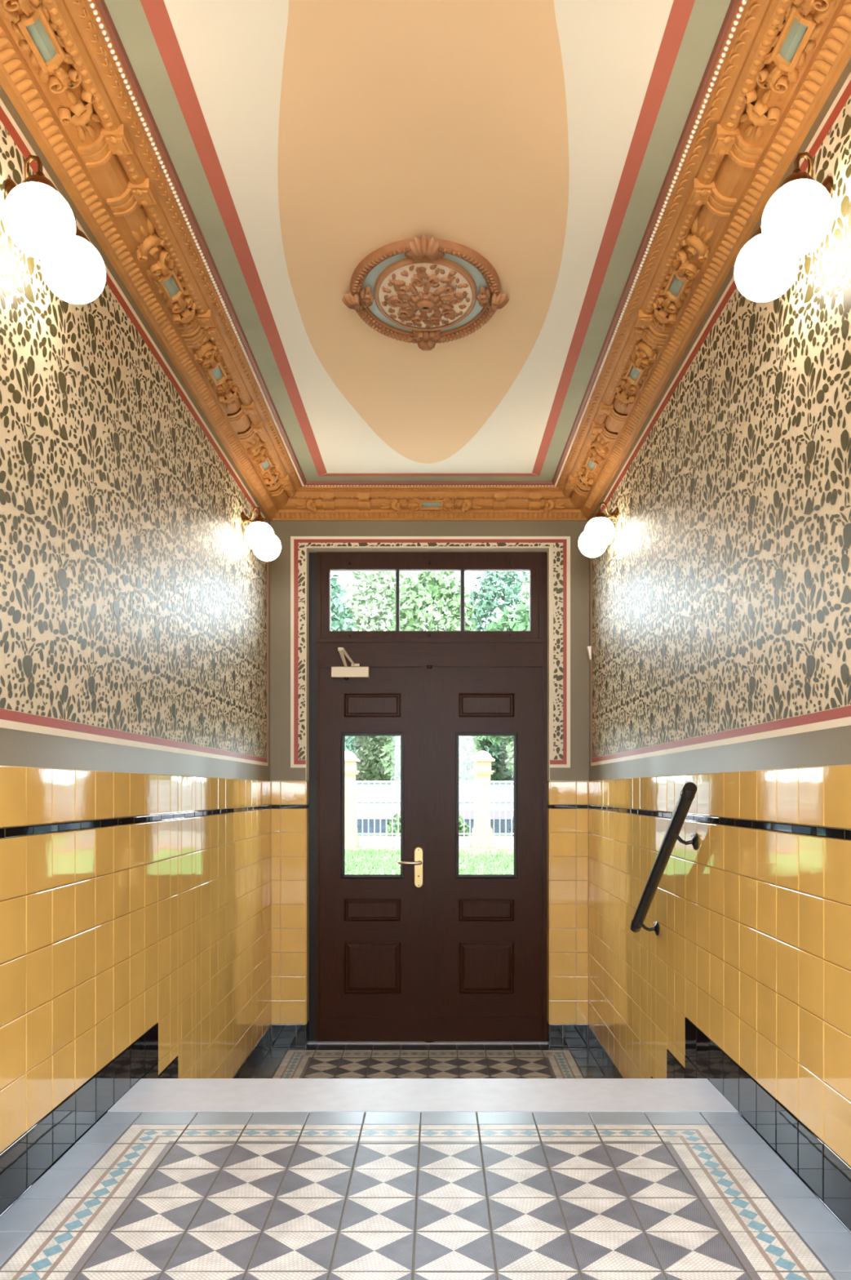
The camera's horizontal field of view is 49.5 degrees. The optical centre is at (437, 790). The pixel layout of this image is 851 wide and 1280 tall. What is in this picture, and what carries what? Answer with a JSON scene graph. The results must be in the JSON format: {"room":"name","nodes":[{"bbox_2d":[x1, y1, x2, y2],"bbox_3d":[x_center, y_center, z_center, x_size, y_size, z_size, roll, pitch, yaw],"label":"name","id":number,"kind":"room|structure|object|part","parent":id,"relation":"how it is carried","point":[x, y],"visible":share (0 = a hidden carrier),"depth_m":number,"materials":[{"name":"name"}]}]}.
{"room":"building entrance hall","nodes":[
{"label":"building entrance hall","id":0,"kind":"room"},
{"bbox_2d":[0,84,271,1217],"bbox_3d":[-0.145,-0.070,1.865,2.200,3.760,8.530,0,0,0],"label":"wall","id":1,"kind":"structure","parent":0,"point":[135,783],"depth_m":2.95,"materials":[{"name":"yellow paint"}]},
{"bbox_2d":[3,155,106,304],"bbox_3d":[-0.949,-1.376,2.265,0.192,0.238,0.357,0,0,0],"label":"wall lamp","id":2,"kind":"object","parent":1,"relation":"attached to","point":[38,220],"visible":1,"depth_m":2.16,"materials":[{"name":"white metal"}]},
{"bbox_3d":[-1.028,-1.455,2.265,0.035,0.080,0.080,0,0,0],"label":"wall plate","id":3,"kind":"part","parent":2,"relation":"part of","materials":[{"name":"gold metal"}]},
{"bbox_3d":[-0.983,-1.467,2.206,0.033,0.048,0.141,0,0,-42],"label":"arm","id":4,"kind":"part","parent":2,"relation":"part of","materials":[{"name":"gold metal"}]},
{"bbox_3d":[-0.932,-1.335,2.165,0.157,0.157,0.157,0,0,0],"label":"glass globe","id":5,"kind":"part","parent":2,"relation":"part of","materials":[{"name":"white glass"}]},
{"bbox_3d":[-0.932,-1.335,2.365,0.157,0.157,0.157,0,0,0],"label":"glass globe","id":6,"kind":"part","parent":2,"relation":"part of","materials":[{"name":"white glass"}]},
{"bbox_2d":[0,0,306,520],"bbox_3d":[-0.912,-1.770,1.790,0.266,0.160,7.980,0,0,0],"label":"trim","id":7,"kind":"structure","parent":1,"relation":"attached to","point":[66,69],"depth_m":2.76,"materials":[{"name":"brown wood"}]},
{"bbox_3d":[-0.922,-1.752,2.150,0.056,0.051,0.144,0,0,0],"label":"tablet frame","id":8,"kind":"part","parent":7,"relation":"part of","materials":[{"name":"orange paint"}]},
{"bbox_3d":[-0.922,-1.752,3.200,0.056,0.051,0.144,0,0,0],"label":"tablet frame","id":9,"kind":"part","parent":7,"relation":"part of","materials":[{"name":"orange paint"}]},
{"bbox_3d":[-0.922,-1.752,3.870,0.056,0.051,0.144,0,0,0],"label":"tablet frame","id":10,"kind":"part","parent":7,"relation":"part of","materials":[{"name":"orange paint"}]},
{"bbox_3d":[-0.922,-1.752,4.950,0.056,0.051,0.144,0,0,0],"label":"tablet frame","id":11,"kind":"part","parent":7,"relation":"part of","materials":[{"name":"orange paint"}]},
{"bbox_2d":[240,506,281,561],"bbox_3d":[-0.949,-1.376,4.950,0.192,0.238,0.357,0,0,0],"label":"wall lamp","id":12,"kind":"object","parent":1,"relation":"attached to","point":[260,536],"visible":1,"depth_m":4.82,"materials":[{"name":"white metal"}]},
{"bbox_3d":[-1.028,-1.455,4.950,0.035,0.080,0.080,0,0,0],"label":"wall plate","id":13,"kind":"part","parent":12,"relation":"part of","materials":[{"name":"gold metal"}]},
{"bbox_3d":[-0.983,-1.467,4.891,0.033,0.048,0.141,0,0,-42],"label":"arm","id":14,"kind":"part","parent":12,"relation":"part of","materials":[{"name":"gold metal"}]},
{"bbox_3d":[-0.932,-1.335,4.850,0.157,0.157,0.157,0,0,0],"label":"glass globe","id":15,"kind":"part","parent":12,"relation":"part of","materials":[{"name":"white glass"}]},
{"bbox_3d":[-0.932,-1.335,5.050,0.157,0.157,0.157,0,0,0],"label":"glass globe","id":16,"kind":"part","parent":12,"relation":"part of","materials":[{"name":"white glass"}]},
{"bbox_2d":[104,0,731,480],"bbox_3d":[-0.045,-1.909,1.865,2.400,0.121,8.530,0,0,0],"label":"ceiling","id":17,"kind":"structure","parent":0,"point":[304,140],"depth_m":2.78,"materials":[{"name":"beige paint"}]},
{"bbox_2d":[342,234,509,351],"bbox_3d":[-0.042,-1.819,3.430,0.607,0.062,0.644,0,0,-36],"label":"rosette","id":18,"kind":"object","parent":17,"relation":"attached to","point":[426,292],"visible":1,"depth_m":3.38,"materials":[{"name":"brown wood"}]},
{"bbox_3d":[-0.042,-1.828,3.430,0.356,0.016,0.468,0,0,0],"label":"cream dish","id":19,"kind":"part","parent":18,"relation":"part of","materials":[{"name":"beige paint"}]},
{"bbox_2d":[0,1111,850,1279],"bbox_3d":[-0.045,1.079,0.300,2.100,0.141,5.200,0,0,0],"label":"floor","id":20,"kind":"structure","parent":0,"point":[144,1195],"depth_m":2.25,"materials":[{"name":"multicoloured tile"}]},
{"bbox_2d":[251,1044,606,1078],"bbox_3d":[-0.045,1.709,4.947,2.100,0.201,2.375,0,0,0],"label":"floor","id":21,"kind":"structure","parent":0,"point":[314,1060],"depth_m":5.47,"materials":[{"name":"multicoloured tile"}]},
{"bbox_2d":[107,1078,737,1112],"bbox_3d":[-0.045,1.310,3.351,1.983,0.601,0.898,0,0,0],"label":"stairs","id":22,"kind":"structure","parent":21,"relation":"on","point":[147,1095],"depth_m":3.04,"materials":[{"name":"stone"}]},
{"bbox_2d":[270,520,589,1048],"bbox_3d":[-0.045,-0.070,5.951,2.000,3.760,0.358,0,0,0],"label":"wall","id":23,"kind":"structure","parent":0,"point":[568,568],"depth_m":5.78,"materials":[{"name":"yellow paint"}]},
{"bbox_2d":[308,551,548,1044],"bbox_3d":[-0.054,0.058,5.869,1.535,3.165,0.352,0,0,0],"label":"door","id":24,"kind":"structure","parent":23,"relation":"in","point":[428,953],"depth_m":5.89,"materials":[{"name":"black wood"}]},
{"bbox_3d":[-0.584,-0.830,5.774,0.033,0.111,0.163,0,0,11],"label":"closer arm","id":25,"kind":"part","parent":24,"relation":"part of","materials":[{"name":"beige metal"}]},
{"bbox_3d":[-0.412,-0.545,5.891,0.363,0.153,0.018,0,0,0],"label":"panel","id":26,"kind":"part","parent":24,"relation":"part of","materials":[{"name":"brown wood"}]},
{"bbox_3d":[-0.412,0.409,5.912,0.361,2.408,0.046,0,0,0],"label":"rail","id":27,"kind":"part","parent":24,"relation":"part of","materials":[{"name":"brown wood"}]},
{"bbox_3d":[-0.412,0.765,5.891,0.363,0.144,0.018,0,0,0],"label":"panel","id":28,"kind":"part","parent":24,"relation":"part of","materials":[{"name":"brown wood"}]},
{"bbox_3d":[-0.412,1.134,5.891,0.363,0.333,0.018,0,0,0],"label":"panel","id":29,"kind":"part","parent":24,"relation":"part of","materials":[{"name":"brown wood"}]},
{"bbox_3d":[-0.412,0.096,5.907,0.405,0.936,0.056,0,0,0],"label":"glazing moulding","id":30,"kind":"part","parent":24,"relation":"part of","materials":[{"name":"brown wood"}]},
{"bbox_3d":[-0.173,0.461,5.853,0.160,0.028,0.056,0,0,0],"label":"lever","id":31,"kind":"part","parent":24,"relation":"part of","materials":[{"name":"gold metal"}]},
{"bbox_3d":[-0.116,0.491,5.883,0.058,0.261,0.011,0,0,0],"label":"plate","id":32,"kind":"part","parent":24,"relation":"part of","materials":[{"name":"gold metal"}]},
{"bbox_2d":[317,556,542,638],"bbox_3d":[-0.045,-1.228,5.896,1.430,0.516,0.077,0,0,0],"label":"window","id":33,"kind":"structure","parent":24,"relation":"attached to","point":[325,565],"depth_m":5.88,"materials":[{"name":"brown wood"}]},
{"bbox_3d":[-0.034,-0.878,5.929,1.469,0.180,0.112,0,0,0],"label":"transom rail","id":34,"kind":"part","parent":24,"relation":"part of","materials":[{"name":"brown wood"}]},
{"bbox_3d":[-0.034,-1.246,5.935,1.469,0.557,0.100,0,0,0],"label":"frame","id":35,"kind":"part","parent":24,"relation":"part of","materials":[{"name":"brown wood"}]},
{"bbox_3d":[0.318,-0.545,5.891,0.356,0.153,0.018,0,0,0],"label":"panel","id":36,"kind":"part","parent":24,"relation":"part of","materials":[{"name":"brown wood"}]},
{"bbox_3d":[0.318,0.409,5.912,0.354,2.408,0.046,0,0,0],"label":"rail","id":37,"kind":"part","parent":24,"relation":"part of","materials":[{"name":"brown wood"}]},
{"bbox_3d":[0.318,0.765,5.891,0.356,0.144,0.018,0,0,0],"label":"panel","id":38,"kind":"part","parent":24,"relation":"part of","materials":[{"name":"brown wood"}]},
{"bbox_3d":[0.318,1.134,5.891,0.356,0.333,0.018,0,0,0],"label":"panel","id":39,"kind":"part","parent":24,"relation":"part of","materials":[{"name":"brown wood"}]},
{"bbox_3d":[0.318,0.096,5.907,0.398,0.936,0.056,0,0,0],"label":"glazing moulding","id":40,"kind":"part","parent":24,"relation":"part of","materials":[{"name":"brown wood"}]},
{"bbox_2d":[271,480,588,520],"bbox_3d":[-0.045,-1.770,5.647,2.000,0.160,0.266,0,0,0],"label":"trim","id":41,"kind":"structure","parent":23,"relation":"attached to","point":[317,500],"depth_m":5.65,"materials":[{"name":"brown wood"}]},
{"bbox_3d":[-0.035,-1.752,5.657,0.144,0.051,0.056,0,0,0],"label":"tablet frame","id":42,"kind":"part","parent":41,"relation":"part of","materials":[{"name":"orange paint"}]},
{"bbox_2d":[588,57,850,1232],"bbox_3d":[1.051,-0.070,1.865,0.208,3.760,8.530,0,0,0],"label":"wall","id":43,"kind":"structure","parent":0,"point":[720,595],"depth_m":2.87,"materials":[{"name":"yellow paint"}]},
{"bbox_2d":[586,646,591,659],"bbox_3d":[0.942,-0.850,5.715,0.022,0.080,0.040,0,0,0],"label":"wall sensor","id":44,"kind":"object","parent":43,"relation":"attached to","point":[588,648],"visible":1,"depth_m":5.70,"materials":[{"name":"white plastic"}]},
{"bbox_2d":[578,502,618,557],"bbox_3d":[0.859,-1.376,4.870,0.192,0.238,0.357,0,0,0],"label":"wall lamp","id":45,"kind":"object","parent":43,"relation":"attached to","point":[599,531],"visible":1,"depth_m":4.74,"materials":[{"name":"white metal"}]},
{"bbox_3d":[0.842,-1.335,4.970,0.157,0.157,0.157,0,0,0],"label":"glass globe","id":46,"kind":"part","parent":45,"relation":"part of","materials":[{"name":"white glass"}]},
{"bbox_3d":[0.842,-1.335,4.770,0.157,0.157,0.157,0,0,0],"label":"glass globe","id":47,"kind":"part","parent":45,"relation":"part of","materials":[{"name":"white glass"}]},
{"bbox_3d":[0.893,-1.467,4.811,0.033,0.048,0.141,0,0,42],"label":"arm","id":48,"kind":"part","parent":45,"relation":"part of","materials":[{"name":"gold metal"}]},
{"bbox_3d":[0.938,-1.455,4.870,0.035,0.080,0.080,0,0,0],"label":"wall plate","id":49,"kind":"part","parent":45,"relation":"part of","materials":[{"name":"gold metal"}]},
{"bbox_2d":[630,782,698,935],"bbox_3d":[0.897,0.297,3.607,0.100,0.653,0.907,0,0,0],"label":"handrail","id":50,"kind":"object","parent":43,"relation":"attached to","point":[687,795],"visible":1,"depth_m":3.48,"materials":[{"name":"black metal"}]},
{"bbox_3d":[0.903,0.579,3.955,0.076,0.052,0.016,0,0,0],"label":"bracket arm","id":51,"kind":"part","parent":50,"relation":"part of","materials":[{"name":"black metal"}]},
{"bbox_3d":[0.903,0.172,3.370,0.076,0.054,0.016,0,0,0],"label":"bracket arm","id":52,"kind":"part","parent":50,"relation":"part of","materials":[{"name":"black metal"}]},
{"bbox_2d":[552,0,850,520],"bbox_3d":[0.822,-1.770,1.790,0.266,0.160,7.980,0,0,0],"label":"trim","id":53,"kind":"structure","parent":43,"relation":"attached to","point":[773,66],"depth_m":2.74,"materials":[{"name":"brown wood"}]},
{"bbox_3d":[0.832,-1.752,4.950,0.056,0.051,0.144,0,0,0],"label":"tablet frame","id":54,"kind":"part","parent":53,"relation":"part of","materials":[{"name":"orange paint"}]},
{"bbox_3d":[0.832,-1.752,3.870,0.056,0.051,0.144,0,0,0],"label":"tablet frame","id":55,"kind":"part","parent":53,"relation":"part of","materials":[{"name":"orange paint"}]},
{"bbox_3d":[0.832,-1.752,3.200,0.056,0.051,0.144,0,0,0],"label":"tablet frame","id":56,"kind":"part","parent":53,"relation":"part of","materials":[{"name":"orange paint"}]},
{"bbox_3d":[0.832,-1.752,2.150,0.056,0.051,0.144,0,0,0],"label":"tablet frame","id":57,"kind":"part","parent":53,"relation":"part of","materials":[{"name":"orange paint"}]},
{"bbox_2d":[734,151,834,302],"bbox_3d":[0.859,-1.376,2.255,0.192,0.238,0.357,0,0,0],"label":"wall lamp","id":58,"kind":"object","parent":43,"relation":"attached to","point":[797,219],"visible":1,"depth_m":2.15,"materials":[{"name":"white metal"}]},
{"bbox_3d":[0.842,-1.335,2.355,0.157,0.157,0.157,0,0,0],"label":"glass globe","id":59,"kind":"part","parent":58,"relation":"part of","materials":[{"name":"white glass"}]},
{"bbox_3d":[0.842,-1.335,2.155,0.157,0.157,0.157,0,0,0],"label":"glass globe","id":60,"kind":"part","parent":58,"relation":"part of","materials":[{"name":"white glass"}]},
{"bbox_3d":[0.893,-1.467,2.196,0.033,0.048,0.141,0,0,42],"label":"arm","id":61,"kind":"part","parent":58,"relation":"part of","materials":[{"name":"gold metal"}]},
{"bbox_3d":[0.938,-1.455,2.255,0.035,0.080,0.080,0,0,0],"label":"wall plate","id":62,"kind":"part","parent":58,"relation":"part of","materials":[{"name":"gold metal"}]},
{"label":"outside","id":63,"kind":"structure","parent":0,"visible":0},
{"bbox_2d":[345,835,514,874],"bbox_3d":[0.000,1.835,48.008,80.000,0.430,83.985,0,0,0],"label":"ground","id":64,"kind":"structure","parent":63,"point":[389,848],"depth_m":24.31,"materials":[{"name":"green plant"}]},
{"bbox_2d":[330,571,359,768],"bbox_3d":[-5.828,-4.551,41.964,4.971,12.815,4.166,0,0,0],"label":"tree","id":65,"kind":"object","parent":64,"relation":"on","point":[338,610],"visible":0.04,"depth_m":41.49,"materials":[{"name":"green plant"}]},
{"bbox_2d":[345,750,359,848],"bbox_3d":[-2.660,0.285,27.300,0.720,2.930,0.720,0,0,0],"label":"gate pillar","id":66,"kind":"structure","parent":64,"relation":"on","point":[351,759],"depth_m":27.07,"materials":[{"name":"stone"}]},
{"bbox_2d":[342,571,423,781],"bbox_3d":[-2.998,-5.169,47.453,5.705,14.049,4.200,0,0,0],"label":"tree","id":67,"kind":"object","parent":64,"relation":"on","point":[371,767],"visible":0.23,"depth_m":46.36,"materials":[{"name":"green plant"}]},
{"bbox_2d":[385,813,400,835],"bbox_3d":[-1.139,1.245,30.510,1.133,1.029,0.858,0,0,0],"label":"shrub","id":68,"kind":"object","parent":64,"relation":"on","point":[395,815],"visible":0.37,"depth_m":30.31,"materials":[{"name":"green plant"}]},
{"bbox_2d":[378,571,482,781],"bbox_3d":[-0.272,-4.415,42.032,4.980,12.542,4.253,0,0,0],"label":"tree","id":69,"kind":"object","parent":64,"relation":"on","point":[436,589],"visible":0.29,"depth_m":40.97,"materials":[{"name":"green plant"}]},
{"bbox_2d":[355,781,514,835],"bbox_3d":[1.000,0.690,37.090,30.200,2.120,2.420,0,0,0],"label":"fence","id":70,"kind":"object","parent":64,"relation":"on","point":[508,789],"visible":0.19,"depth_m":36.00,"materials":[{"name":"grey metal"}]},
{"bbox_2d":[355,781,514,847],"bbox_3d":[0.000,0.740,27.800,18.000,2.020,0.240,0,0,0],"label":"fence","id":71,"kind":"object","parent":64,"relation":"on","point":[368,841],"visible":0.09,"depth_m":27.78,"materials":[{"name":"grey metal"}]},
{"bbox_2d":[458,814,469,835],"bbox_3d":[0.633,1.241,29.607,0.931,1.018,0.716,0,0,0],"label":"shrub","id":72,"kind":"object","parent":64,"relation":"on","point":[460,820],"visible":0.26,"depth_m":29.48,"materials":[{"name":"green plant"}]},
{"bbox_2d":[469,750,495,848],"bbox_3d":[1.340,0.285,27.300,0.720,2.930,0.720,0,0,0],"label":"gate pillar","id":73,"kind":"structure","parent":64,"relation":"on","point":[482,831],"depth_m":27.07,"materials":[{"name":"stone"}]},
{"bbox_2d":[465,571,529,781],"bbox_3d":[3.396,-5.142,47.473,5.643,13.995,4.298,0,0,0],"label":"tree","id":74,"kind":"object","parent":64,"relation":"on","point":[503,583],"visible":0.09,"depth_m":46.54,"materials":[{"name":"green plant"}]},
{"bbox_2d":[477,597,529,746],"bbox_3d":[3.264,-2.530,32.957,4.105,8.776,3.833,0,0,-42],"label":"tree","id":75,"kind":"object","parent":64,"relation":"on","point":[520,618],"visible":0.09,"depth_m":32.46,"materials":[{"name":"green plant"}]},
{"bbox_2d":[508,817,514,835],"bbox_3d":[2.832,1.253,31.008,0.845,1.062,0.658,0,0,0],"label":"shrub","id":76,"kind":"object","parent":64,"relation":"on","point":[510,824],"visible":0.08,"depth_m":30.94,"materials":[{"name":"green plant"}]},
{"bbox_2d":[505,578,529,778],"bbox_3d":[5.410,-4.483,41.973,5.056,12.678,4.152,0,0,-9],"label":"tree","id":77,"kind":"object","parent":64,"relation":"on","point":[510,749],"visible":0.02,"depth_m":41.58,"materials":[{"name":"green plant"}]}
]}

